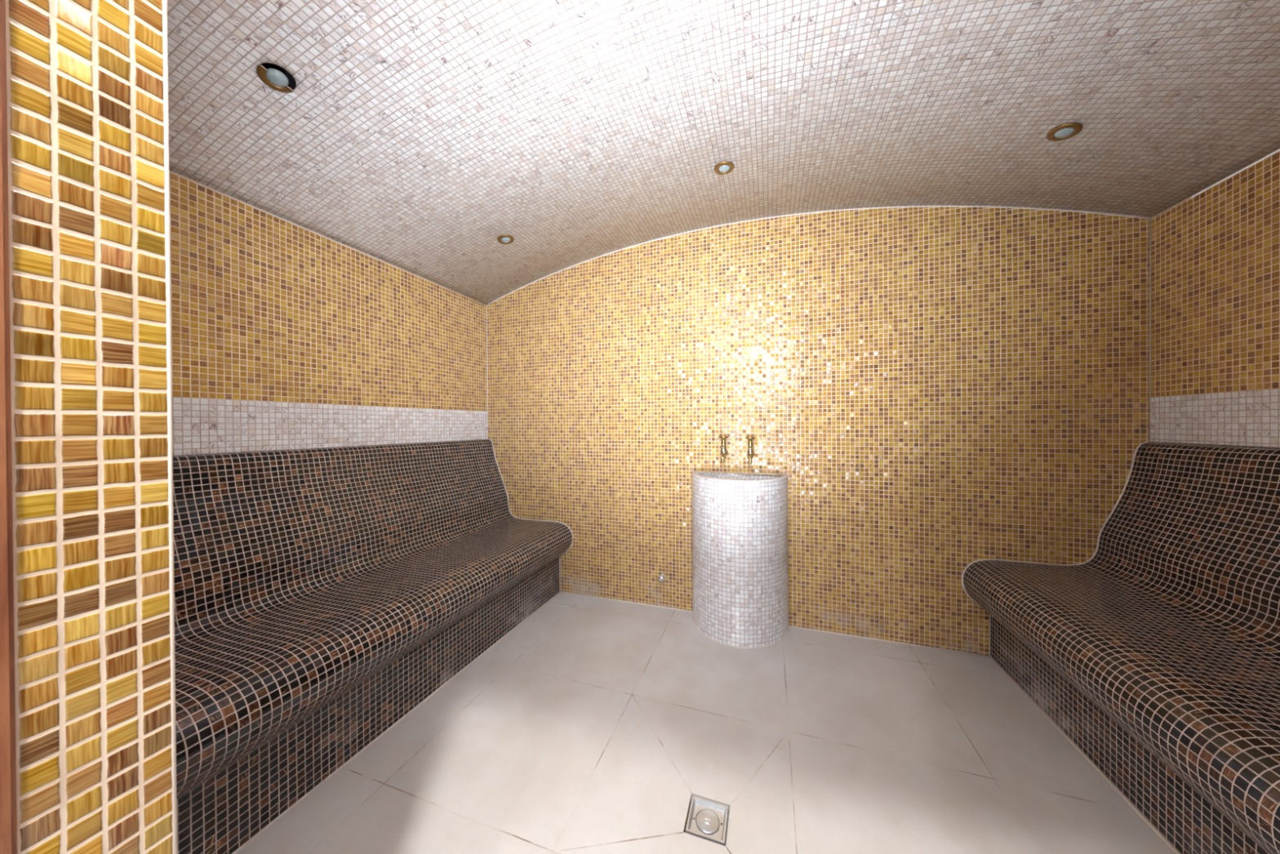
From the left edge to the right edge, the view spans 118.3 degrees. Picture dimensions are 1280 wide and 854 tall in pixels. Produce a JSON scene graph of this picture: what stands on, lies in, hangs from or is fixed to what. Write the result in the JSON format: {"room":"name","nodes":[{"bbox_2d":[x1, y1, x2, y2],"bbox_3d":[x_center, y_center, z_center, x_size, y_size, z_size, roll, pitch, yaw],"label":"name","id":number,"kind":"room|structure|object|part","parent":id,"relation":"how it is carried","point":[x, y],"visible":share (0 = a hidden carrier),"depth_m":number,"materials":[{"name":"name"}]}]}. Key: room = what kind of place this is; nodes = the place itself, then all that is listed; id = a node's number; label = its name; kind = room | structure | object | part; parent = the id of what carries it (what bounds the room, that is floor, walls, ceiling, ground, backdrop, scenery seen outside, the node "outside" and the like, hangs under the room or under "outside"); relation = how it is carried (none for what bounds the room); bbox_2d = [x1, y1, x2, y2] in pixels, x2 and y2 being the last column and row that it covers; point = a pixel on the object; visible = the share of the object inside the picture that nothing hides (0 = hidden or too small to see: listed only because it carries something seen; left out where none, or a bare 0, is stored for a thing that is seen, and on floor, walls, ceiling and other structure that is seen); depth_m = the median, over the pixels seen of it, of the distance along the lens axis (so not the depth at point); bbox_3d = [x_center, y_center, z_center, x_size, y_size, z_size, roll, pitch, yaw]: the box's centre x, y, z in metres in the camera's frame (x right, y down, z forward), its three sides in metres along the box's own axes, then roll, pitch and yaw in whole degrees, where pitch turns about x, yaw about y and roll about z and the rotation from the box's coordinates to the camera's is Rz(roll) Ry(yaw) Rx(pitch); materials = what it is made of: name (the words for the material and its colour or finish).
{"room":"spa","nodes":[
{"label":"spa","id":0,"kind":"room"},
{"bbox_2d":[5,0,173,853],"bbox_3d":[-0.110,-0.075,0.217,3.584,2.300,0.085,0,0,19],"label":"wall","id":1,"kind":"structure","parent":0,"point":[85,85],"depth_m":0.34,"materials":[{"name":"gold tile"}]},
{"bbox_2d":[0,0,17,853],"bbox_3d":[-0.134,0.050,0.120,0.910,2.050,0.114,0,0,19],"label":"door frame","id":2,"kind":"structure","parent":1,"relation":"attached to","point":[8,814],"depth_m":0.30,"materials":[{"name":"brown wood"}]},
{"bbox_2d":[162,0,177,853],"bbox_3d":[-0.472,0.076,0.384,0.003,2.000,0.003,0,0,19],"label":"bead","id":3,"kind":"object","parent":1,"relation":"attached to","point":[164,2],"visible":1,"depth_m":0.38,"materials":[{"name":"beige tile"}]},
{"bbox_2d":[168,172,487,455],"bbox_3d":[-1.439,0.120,1.691,0.122,1.911,2.060,0,0,19],"label":"wall","id":4,"kind":"structure","parent":0,"point":[286,335],"depth_m":1.59,"materials":[{"name":"gold tile"}]},
{"bbox_2d":[168,170,486,305],"bbox_3d":[-1.373,-0.836,1.715,0.005,0.006,1.960,0,0,19],"label":"bead","id":5,"kind":"object","parent":4,"relation":"attached to","point":[169,171],"visible":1,"depth_m":1.59},
{"bbox_2d":[235,591,1176,853],"bbox_3d":[-0.226,1.137,-0.145,3.584,0.120,5.020,0,0,19],"label":"floor","id":6,"kind":"structure","parent":0,"point":[594,725],"depth_m":1.22,"materials":[{"name":"tile"}]},
{"bbox_2d":[173,438,573,853],"bbox_3d":[-1.051,0.580,1.616,0.661,0.990,1.958,0,0,19],"label":"tiled bench","id":7,"kind":"object","parent":6,"relation":"on","point":[322,596],"visible":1,"depth_m":1.34,"materials":[{"name":"tile"}]},
{"bbox_3d":[-1.223,0.432,1.673,0.299,0.685,1.958,0,0,19],"label":"backrest","id":8,"kind":"part","parent":7,"relation":"part of","materials":[{"name":"tile"}]},
{"bbox_3d":[-0.910,0.734,1.570,0.357,0.227,1.958,0,0,19],"label":"seat","id":9,"kind":"part","parent":7,"relation":"part of","materials":[{"name":"tile"}]},
{"bbox_2d":[560,591,692,612],"bbox_3d":[-0.105,1.064,2.334,0.871,0.009,0.008,0,0,19],"label":"bead","id":10,"kind":"object","parent":6,"relation":"on","point":[560,591],"visible":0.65,"depth_m":2.32},
{"bbox_2d":[685,795,728,845],"bbox_3d":[0.185,1.083,1.045,0.101,0.029,0.101,0,0,19],"label":"floor drain","id":11,"kind":"object","parent":6,"relation":"on","point":[705,820],"visible":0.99,"depth_m":1.04,"materials":[{"name":"metal"}]},
{"bbox_3d":[0.185,1.081,1.045,0.082,0.007,0.082,0,0,19],"label":"drain plate","id":12,"kind":"part","parent":11,"relation":"part of","materials":[{"name":"metal"}]},
{"bbox_2d":[691,471,789,648],"bbox_3d":[0.501,0.661,1.977,0.519,0.808,0.285,0,0,19],"label":"basin","id":13,"kind":"object","parent":6,"relation":"on","point":[740,544],"visible":1,"depth_m":1.86,"materials":[{"name":"white tile"}]},
{"bbox_3d":[0.501,0.264,1.982,0.493,0.014,0.271,0,0,19],"label":"bowl","id":14,"kind":"part","parent":13,"relation":"part of","materials":[{"name":"white tile"}]},
{"bbox_2d":[789,625,989,657],"bbox_3d":[1.200,1.058,1.895,0.864,0.009,0.008,0,0,19],"label":"bead","id":15,"kind":"object","parent":6,"relation":"on","point":[789,625],"visible":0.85,"depth_m":1.88},
{"bbox_2d":[961,440,1279,853],"bbox_3d":[1.499,0.565,0.759,0.645,0.998,1.958,0,0,19],"label":"tiled bench","id":16,"kind":"object","parent":6,"relation":"on","point":[1155,655],"visible":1,"depth_m":1.16,"materials":[{"name":"tile"}]},
{"bbox_3d":[1.662,0.415,0.703,0.299,0.693,1.958,0,0,19],"label":"backrest","id":17,"kind":"part","parent":16,"relation":"part of","materials":[{"name":"tile"}]},
{"bbox_2d":[167,0,1279,304],"bbox_3d":[0.210,-1.048,1.181,3.344,0.409,1.960,0,0,19],"label":"ceiling","id":18,"kind":"structure","parent":0,"point":[412,136],"depth_m":1.24,"materials":[{"name":"white tile"}]},
{"bbox_2d":[256,62,296,93],"bbox_3d":[-1.032,-1.019,1.081,0.095,0.096,0.083,0,0,23],"label":"ceiling spotlight","id":19,"kind":"object","parent":18,"relation":"attached to","point":[275,77],"visible":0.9,"depth_m":1.08,"materials":[{"name":"brown metal"}]},
{"bbox_2d":[497,234,514,244],"bbox_3d":[-0.708,-0.989,2.017,0.084,0.023,0.085,0,0,1],"label":"recessed light","id":20,"kind":"object","parent":18,"relation":"in","point":[504,238],"visible":1,"depth_m":2.01,"materials":[{"name":"brown metal"}]},
{"bbox_2d":[714,160,733,174],"bbox_3d":[0.365,-1.117,1.655,0.085,0.011,0.085,0,0,19],"label":"recessed light","id":21,"kind":"object","parent":18,"relation":"in","point":[725,167],"visible":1,"depth_m":1.65,"materials":[{"name":"gold glass"}]},
{"bbox_2d":[1046,122,1083,141],"bbox_3d":[1.444,-1.003,1.300,0.084,0.022,0.085,0,0,27],"label":"recessed light","id":22,"kind":"object","parent":18,"relation":"in","point":[1067,131],"visible":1,"depth_m":1.29,"materials":[{"name":"gold glass"}]},
{"bbox_2d":[1150,147,1279,218],"bbox_3d":[1.796,-0.855,0.649,0.005,0.006,1.960,0,0,19],"label":"bead","id":23,"kind":"object","parent":18,"relation":"attached to","point":[1276,150],"visible":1,"depth_m":1.33},
{"bbox_2d":[487,197,1191,655],"bbox_3d":[0.547,-0.089,2.171,3.584,2.300,0.120,0,0,19],"label":"wall","id":24,"kind":"structure","parent":0,"point":[936,392],"depth_m":1.94,"materials":[{"name":"gold tile"}]},
{"bbox_2d":[486,305,488,439],"bbox_3d":[-1.058,-0.379,2.645,0.007,0.926,0.006,0,0,19],"label":"bead","id":25,"kind":"object","parent":24,"relation":"attached to","point":[486,305],"visible":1,"depth_m":2.64},
{"bbox_2d":[657,573,665,582],"bbox_3d":[0.126,0.883,2.238,0.039,0.044,0.034,0,0,19],"label":"outlet","id":26,"kind":"object","parent":24,"relation":"attached to","point":[661,577],"visible":1,"depth_m":2.23,"materials":[{"name":"silver metal"}]},
{"bbox_2d":[718,435,728,462],"bbox_3d":[0.457,0.120,2.088,0.056,0.140,0.098,0,0,19],"label":"tap","id":27,"kind":"object","parent":24,"relation":"attached to","point":[723,451],"visible":1,"depth_m":2.08,"materials":[{"name":"gold metal"}]},
{"bbox_3d":[0.448,0.164,2.061,0.022,0.052,0.042,0,0,19],"label":"spout","id":28,"kind":"part","parent":27,"relation":"part of","materials":[{"name":"gold metal"}]},
{"bbox_3d":[0.458,0.076,2.091,0.056,0.053,0.056,0,0,19],"label":"tap handle","id":29,"kind":"part","parent":27,"relation":"part of","materials":[{"name":"gold metal"}]},
{"bbox_2d":[745,436,755,463],"bbox_3d":[0.591,0.123,2.043,0.056,0.140,0.098,0,0,19],"label":"tap","id":30,"kind":"object","parent":24,"relation":"attached to","point":[750,453],"visible":1,"depth_m":2.03,"materials":[{"name":"gold metal"}]},
{"bbox_3d":[0.582,0.168,2.016,0.022,0.052,0.042,0,0,19],"label":"spout","id":31,"kind":"part","parent":30,"relation":"part of","materials":[{"name":"gold metal"}]},
{"bbox_3d":[0.592,0.080,2.046,0.056,0.053,0.056,0,0,19],"label":"tap handle","id":32,"kind":"part","parent":30,"relation":"part of","materials":[{"name":"gold metal"}]},
{"bbox_2d":[486,205,1150,305],"bbox_3d":[0.523,-0.987,2.110,3.347,0.283,0.006,0,0,19],"label":"bead","id":33,"kind":"object","parent":24,"relation":"attached to","point":[914,206],"visible":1,"depth_m":1.89},
{"bbox_2d":[1149,218,1151,441],"bbox_3d":[2.110,-0.398,1.580,0.006,0.926,0.005,0,0,19],"label":"bead","id":34,"kind":"object","parent":24,"relation":"attached to","point":[1149,219],"visible":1,"depth_m":1.58},
{"bbox_2d":[1150,150,1279,447],"bbox_3d":[1.842,0.105,0.588,0.122,1.911,2.060,0,0,19],"label":"wall","id":35,"kind":"structure","parent":0,"point":[1215,253],"depth_m":1.34,"materials":[{"name":"gold tile"}]}
]}

